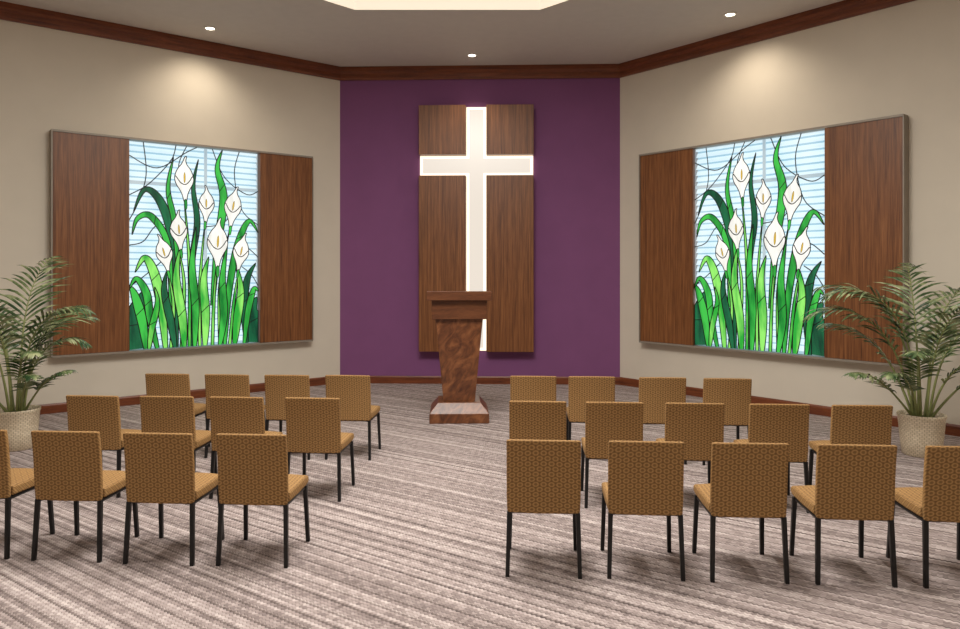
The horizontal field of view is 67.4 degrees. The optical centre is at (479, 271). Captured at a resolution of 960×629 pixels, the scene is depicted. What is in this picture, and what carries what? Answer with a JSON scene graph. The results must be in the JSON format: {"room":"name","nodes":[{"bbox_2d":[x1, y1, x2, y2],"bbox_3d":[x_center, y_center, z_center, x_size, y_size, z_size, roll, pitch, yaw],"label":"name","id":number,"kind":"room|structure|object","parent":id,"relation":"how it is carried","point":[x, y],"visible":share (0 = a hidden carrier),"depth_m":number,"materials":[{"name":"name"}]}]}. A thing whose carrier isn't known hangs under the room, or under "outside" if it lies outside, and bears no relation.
{"room":"house of worship","nodes":[
{"label":"house of worship","id":0,"kind":"room"},
{"bbox_2d":[0,405,40,451],"bbox_3d":[-4.600,1.552,7.150,0.416,0.395,0.416,0,0,0],"label":"basket","id":1,"kind":"object","parent":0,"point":[19,422],"depth_m":7.03,"materials":[{"name":"beige wicker"}]},
{"bbox_2d":[0,20,339,406],"bbox_3d":[-5.087,-0.733,9.175,7.304,4.966,0.120,0,0,-38],"label":"wall","id":2,"kind":"structure","parent":0,"point":[50,79],"depth_m":9.55,"materials":[{"name":"beige paint"}]},
{"bbox_2d":[0,1,340,80],"bbox_3d":[-5.022,-3.115,9.105,7.202,0.201,0.070,0,0,-38],"label":"crown molding","id":3,"kind":"structure","parent":2,"relation":"attached to","point":[12,12],"depth_m":9.64,"materials":[{"name":"brown wood"}]},
{"bbox_2d":[50,129,312,357],"bbox_3d":[-3.927,-0.350,9.916,3.444,2.802,0.139,0,0,-38],"label":"stained glass panel","id":4,"kind":"object","parent":2,"relation":"attached to","point":[89,172],"visible":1,"depth_m":9.70,"materials":[{"name":"brown wood"}]},
{"bbox_2d":[40,377,325,414],"bbox_3d":[-5.038,1.690,9.124,7.201,0.120,0.020,0,0,-38],"label":"baseboard","id":5,"kind":"structure","parent":2,"relation":"attached to","point":[197,393],"depth_m":9.51,"materials":[{"name":"brown wood"}]},
{"bbox_2d":[129,141,256,347],"bbox_3d":[-3.927,-0.350,9.954,1.722,2.742,0.075,0,0,-38],"label":"window","id":6,"kind":"structure","parent":2,"relation":"in","point":[205,152],"depth_m":9.97,"materials":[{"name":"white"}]},
{"bbox_2d":[129,141,256,345],"bbox_3d":[-3.923,-0.365,9.948,1.710,2.692,0.036,0,0,-38],"label":"window blind","id":7,"kind":"object","parent":6,"relation":"attached to","point":[133,148],"visible":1,"depth_m":9.88,"materials":[{"name":"grey"}]},
{"bbox_2d":[0,0,842,66],"bbox_3d":[-0.548,-3.376,4.175,14.665,0.320,14.350,0,0,0],"label":"ceiling","id":8,"kind":"structure","parent":0,"point":[342,33],"depth_m":9.36,"materials":[{"name":"paint"}]},
{"bbox_2d":[203,26,216,30],"bbox_3d":[-3.557,-3.210,9.490,0.170,0.012,0.170,0,0,0],"label":"recessed light","id":9,"kind":"object","parent":8,"relation":"in","point":[210,28],"visible":1,"depth_m":9.49,"materials":[{"name":"beige"}]},
{"bbox_2d":[466,53,477,56],"bbox_3d":[-0.118,-3.210,10.670,0.170,0.012,0.170,0,0,0],"label":"recessed light","id":10,"kind":"object","parent":8,"relation":"in","point":[469,54],"visible":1,"depth_m":10.67,"materials":[{"name":"beige"}]},
{"bbox_2d":[723,12,736,16],"bbox_3d":[3.120,-3.210,8.980,0.170,0.012,0.170,0,0,0],"label":"recessed light","id":11,"kind":"object","parent":8,"relation":"in","point":[728,14],"visible":1,"depth_m":8.98,"materials":[{"name":"beige"}]},
{"bbox_2d":[0,383,959,628],"bbox_3d":[-0.548,1.800,4.175,14.665,0.100,14.350,0,0,0],"label":"floor","id":12,"kind":"structure","parent":0,"point":[418,541],"depth_m":4.41,"materials":[{"name":"carpet"}]},
{"bbox_2d":[0,430,54,559],"bbox_3d":[-3.078,1.353,4.601,0.437,0.794,0.473,0,0,4],"label":"chair","id":13,"kind":"object","parent":12,"relation":"on","point":[14,482],"visible":0.76,"depth_m":4.41,"materials":[{"name":"fabric"}]},
{"bbox_2d":[0,256,98,451],"bbox_3d":[-4.703,0.785,7.176,1.600,1.929,1.629,0,0,44],"label":"potted palm","id":14,"kind":"object","parent":12,"relation":"on","point":[20,419],"visible":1,"depth_m":7.12,"materials":[{"name":"plant"}]},
{"bbox_2d":[31,430,139,562],"bbox_3d":[-2.489,1.353,4.551,0.437,0.794,0.473,0,0,4],"label":"chair","id":15,"kind":"object","parent":12,"relation":"on","point":[67,464],"visible":0.88,"depth_m":4.35,"materials":[{"name":"fabric"}]},
{"bbox_2d":[66,395,140,497],"bbox_3d":[-2.995,1.353,5.800,0.437,0.794,0.473,0,0,5],"label":"chair","id":16,"kind":"object","parent":12,"relation":"on","point":[100,413],"visible":0.57,"depth_m":5.59,"materials":[{"name":"fabric"}]},
{"bbox_2d":[123,432,224,565],"bbox_3d":[-1.908,1.353,4.500,0.437,0.794,0.473,0,0,4],"label":"chair","id":17,"kind":"object","parent":12,"relation":"on","point":[159,467],"visible":0.92,"depth_m":4.29,"materials":[{"name":"fabric"}]},
{"bbox_2d":[145,373,209,446],"bbox_3d":[-2.938,1.353,7.000,0.437,0.794,0.473,0,0,4],"label":"chair","id":18,"kind":"object","parent":12,"relation":"on","point":[157,384],"visible":0.32,"depth_m":6.78,"materials":[{"name":"fabric"}]},
{"bbox_2d":[140,396,217,473],"bbox_3d":[-2.410,1.353,5.771,0.437,0.794,0.473,0,0,3],"label":"chair","id":19,"kind":"object","parent":12,"relation":"on","point":[159,414],"visible":0.48,"depth_m":5.56,"materials":[{"name":"fabric"}]},
{"bbox_2d":[204,374,265,457],"bbox_3d":[-2.357,1.353,6.950,0.437,0.794,0.473,0,0,4],"label":"chair","id":20,"kind":"object","parent":12,"relation":"on","point":[227,385],"visible":0.45,"depth_m":6.73,"materials":[{"name":"fabric"}]},
{"bbox_2d":[209,396,282,498],"bbox_3d":[-1.857,1.353,5.740,0.437,0.794,0.473,0,0,4],"label":"chair","id":21,"kind":"object","parent":12,"relation":"on","point":[230,415],"visible":0.51,"depth_m":5.53,"materials":[{"name":"fabric"}]},
{"bbox_2d":[216,433,309,567],"bbox_3d":[-1.340,1.353,4.471,0.437,0.794,0.473,0,0,4],"label":"chair","id":22,"kind":"object","parent":12,"relation":"on","point":[252,468],"visible":1,"depth_m":4.26,"materials":[{"name":"fabric"}]},
{"bbox_2d":[264,375,309,459],"bbox_3d":[-1.789,1.353,6.921,0.437,0.794,0.473,0,0,4],"label":"chair","id":23,"kind":"object","parent":12,"relation":"on","point":[277,387],"visible":0.6,"depth_m":6.71,"materials":[{"name":"fabric"}]},
{"bbox_2d":[285,397,354,501],"bbox_3d":[-1.262,1.353,5.700,0.437,0.794,0.473,0,0,5],"label":"chair","id":24,"kind":"object","parent":12,"relation":"on","point":[313,425],"visible":0.91,"depth_m":5.49,"materials":[{"name":"fabric"}]},
{"bbox_2d":[325,375,380,460],"bbox_3d":[-1.213,1.353,6.900,0.437,0.794,0.473,0,0,5],"label":"chair","id":25,"kind":"object","parent":12,"relation":"on","point":[353,391],"visible":0.7,"depth_m":6.69,"materials":[{"name":"fabric"}]},
{"bbox_2d":[427,291,491,423],"bbox_3d":[-0.250,0.985,8.610,0.750,1.529,0.660,0,0,-2],"label":"lectern","id":26,"kind":"object","parent":12,"relation":"on","point":[459,316],"visible":1,"depth_m":8.39,"materials":[{"name":"brown wood"}]},
{"bbox_2d":[510,376,555,400],"bbox_3d":[0.507,1.353,6.850,0.437,0.794,0.473,0,0,4],"label":"chair","id":27,"kind":"object","parent":12,"relation":"on","point":[522,388],"visible":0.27,"depth_m":6.63,"materials":[{"name":"fabric"}]},
{"bbox_2d":[509,401,565,439],"bbox_3d":[0.446,1.353,5.560,0.437,0.794,0.473,0,0,5],"label":"chair","id":28,"kind":"object","parent":12,"relation":"on","point":[530,420],"visible":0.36,"depth_m":5.34,"materials":[{"name":"fabric"}]},
{"bbox_2d":[505,439,581,578],"bbox_3d":[0.378,1.353,4.321,0.437,0.794,0.473,0,0,4],"label":"chair","id":29,"kind":"object","parent":12,"relation":"on","point":[544,476],"visible":1,"depth_m":4.11,"materials":[{"name":"fabric"}]},
{"bbox_2d":[566,376,614,439],"bbox_3d":[1.042,1.353,6.821,0.437,0.794,0.473,0,0,4],"label":"chair","id":30,"kind":"object","parent":12,"relation":"on","point":[582,389],"visible":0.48,"depth_m":6.61,"materials":[{"name":"fabric"}]},
{"bbox_2d":[581,402,643,507],"bbox_3d":[1.006,1.353,5.521,0.437,0.794,0.473,0,0,4],"label":"chair","id":31,"kind":"object","parent":12,"relation":"on","point":[605,422],"visible":0.65,"depth_m":5.31,"materials":[{"name":"fabric"}]},
{"bbox_2d":[600,440,684,581],"bbox_3d":[0.959,1.353,4.290,0.437,0.794,0.473,0,0,4],"label":"chair","id":32,"kind":"object","parent":12,"relation":"on","point":[645,477],"visible":1,"depth_m":4.08,"materials":[{"name":"fabric"}]},
{"bbox_2d":[639,377,686,464],"bbox_3d":[1.675,1.353,6.761,0.437,0.794,0.473,0,0,3],"label":"chair","id":33,"kind":"object","parent":12,"relation":"on","point":[654,392],"visible":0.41,"depth_m":6.55,"materials":[{"name":"fabric"}]},
{"bbox_2d":[656,403,724,483],"bbox_3d":[1.590,1.353,5.480,0.437,0.794,0.473,0,0,4],"label":"chair","id":34,"kind":"object","parent":12,"relation":"on","point":[697,425],"visible":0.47,"depth_m":5.27,"materials":[{"name":"fabric"}]},
{"bbox_2d":[702,378,751,464],"bbox_3d":[2.250,1.353,6.700,0.437,0.794,0.473,0,0,5],"label":"chair","id":35,"kind":"object","parent":12,"relation":"on","point":[735,393],"visible":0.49,"depth_m":6.49,"materials":[{"name":"fabric"}]},
{"bbox_2d":[692,442,789,583],"bbox_3d":[1.529,1.353,4.251,0.437,0.794,0.473,0,0,3],"label":"chair","id":36,"kind":"object","parent":12,"relation":"on","point":[748,480],"visible":1,"depth_m":4.05,"materials":[{"name":"fabric"}]},
{"bbox_2d":[733,404,809,512],"bbox_3d":[2.193,1.353,5.440,0.437,0.794,0.473,0,0,4],"label":"chair","id":37,"kind":"object","parent":12,"relation":"on","point":[768,423],"visible":0.53,"depth_m":5.23,"materials":[{"name":"fabric"}]},
{"bbox_2d":[789,444,897,587],"bbox_3d":[2.114,1.353,4.210,0.437,0.794,0.473,0,0,5],"label":"chair","id":38,"kind":"object","parent":12,"relation":"on","point":[853,481],"visible":1,"depth_m":4.00,"materials":[{"name":"fabric"}]},
{"bbox_2d":[808,405,892,484],"bbox_3d":[2.771,1.353,5.401,0.437,0.794,0.473,0,0,4],"label":"chair","id":39,"kind":"object","parent":12,"relation":"on","point":[850,424],"visible":0.51,"depth_m":5.19,"materials":[{"name":"fabric"}]},
{"bbox_2d":[801,263,959,457],"bbox_3d":[4.138,0.825,6.853,2.006,1.849,1.603,0,0,0],"label":"potted palm","id":40,"kind":"object","parent":12,"relation":"on","point":[919,428],"visible":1,"depth_m":6.85,"materials":[{"name":"plant"}]},
{"bbox_2d":[886,446,959,588],"bbox_3d":[2.692,1.353,4.170,0.437,0.794,0.473,0,0,4],"label":"chair","id":41,"kind":"object","parent":12,"relation":"on","point":[938,500],"visible":0.84,"depth_m":3.98,"materials":[{"name":"fabric"}]},
{"bbox_2d":[340,78,619,376],"bbox_3d":[-0.008,-0.733,11.330,4.483,4.966,0.120,0,0,2],"label":"wall","id":42,"kind":"structure","parent":0,"point":[576,156],"depth_m":11.26,"materials":[{"name":"paint"}]},
{"bbox_2d":[419,104,533,351],"bbox_3d":[-0.058,-0.673,11.175,1.772,3.806,0.188,0,0,2],"label":"cross","id":43,"kind":"object","parent":42,"relation":"attached to","point":[476,209],"visible":0.93,"depth_m":11.10,"materials":[{"name":"brown wood"}]},
{"bbox_2d":[340,64,619,80],"bbox_3d":[-0.017,-3.115,11.235,4.386,0.201,0.070,0,0,2],"label":"crown molding","id":44,"kind":"structure","parent":42,"relation":"attached to","point":[553,71],"depth_m":11.22,"materials":[{"name":"brown wood"}]},
{"bbox_2d":[370,376,619,384],"bbox_3d":[-0.016,1.690,11.260,4.386,0.120,0.020,0,0,2],"label":"baseboard","id":45,"kind":"structure","parent":42,"relation":"attached to","point":[373,379],"depth_m":11.28,"materials":[{"name":"brown wood"}]},
{"bbox_2d":[620,0,959,424],"bbox_3d":[4.523,-0.733,8.467,0.120,4.966,7.295,0,0,-40],"label":"wall","id":46,"kind":"structure","parent":0,"point":[904,58],"depth_m":8.84,"materials":[{"name":"beige paint"}]},
{"bbox_2d":[695,133,824,353],"bbox_3d":[3.614,-0.350,9.401,0.075,2.742,1.802,0,0,-40],"label":"window","id":47,"kind":"structure","parent":46,"relation":"in","point":[764,143],"depth_m":9.28,"materials":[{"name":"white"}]},
{"bbox_2d":[696,130,824,350],"bbox_3d":[3.609,-0.365,9.396,0.035,2.692,1.790,0,0,-40],"label":"window blind","id":48,"kind":"object","parent":47,"relation":"attached to","point":[819,138],"visible":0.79,"depth_m":9.28,"materials":[{"name":"grey"}]},
{"bbox_2d":[619,0,915,77],"bbox_3d":[4.453,-3.115,8.403,0.070,0.201,7.198,0,0,-40],"label":"crown molding","id":49,"kind":"structure","parent":46,"relation":"attached to","point":[844,9],"depth_m":9.35,"materials":[{"name":"brown wood"}]},
{"bbox_2d":[639,114,908,366],"bbox_3d":[3.581,-0.350,9.394,0.139,2.802,3.620,0,0,-40],"label":"stained glass panel","id":50,"kind":"object","parent":46,"relation":"attached to","point":[866,175],"visible":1,"depth_m":9.06,"materials":[{"name":"brown wood"}]},
{"bbox_2d":[620,377,959,436],"bbox_3d":[4.472,1.690,8.419,0.020,0.120,7.198,0,0,-40],"label":"baseboard","id":51,"kind":"structure","parent":46,"relation":"attached to","point":[950,429],"depth_m":9.14,"materials":[{"name":"brown wood"}]},
{"bbox_2d":[896,409,946,457],"bbox_3d":[4.230,1.552,6.900,0.416,0.395,0.416,0,0,0],"label":"basket","id":52,"kind":"object","parent":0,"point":[918,430],"depth_m":6.77,"materials":[{"name":"beige wicker"}]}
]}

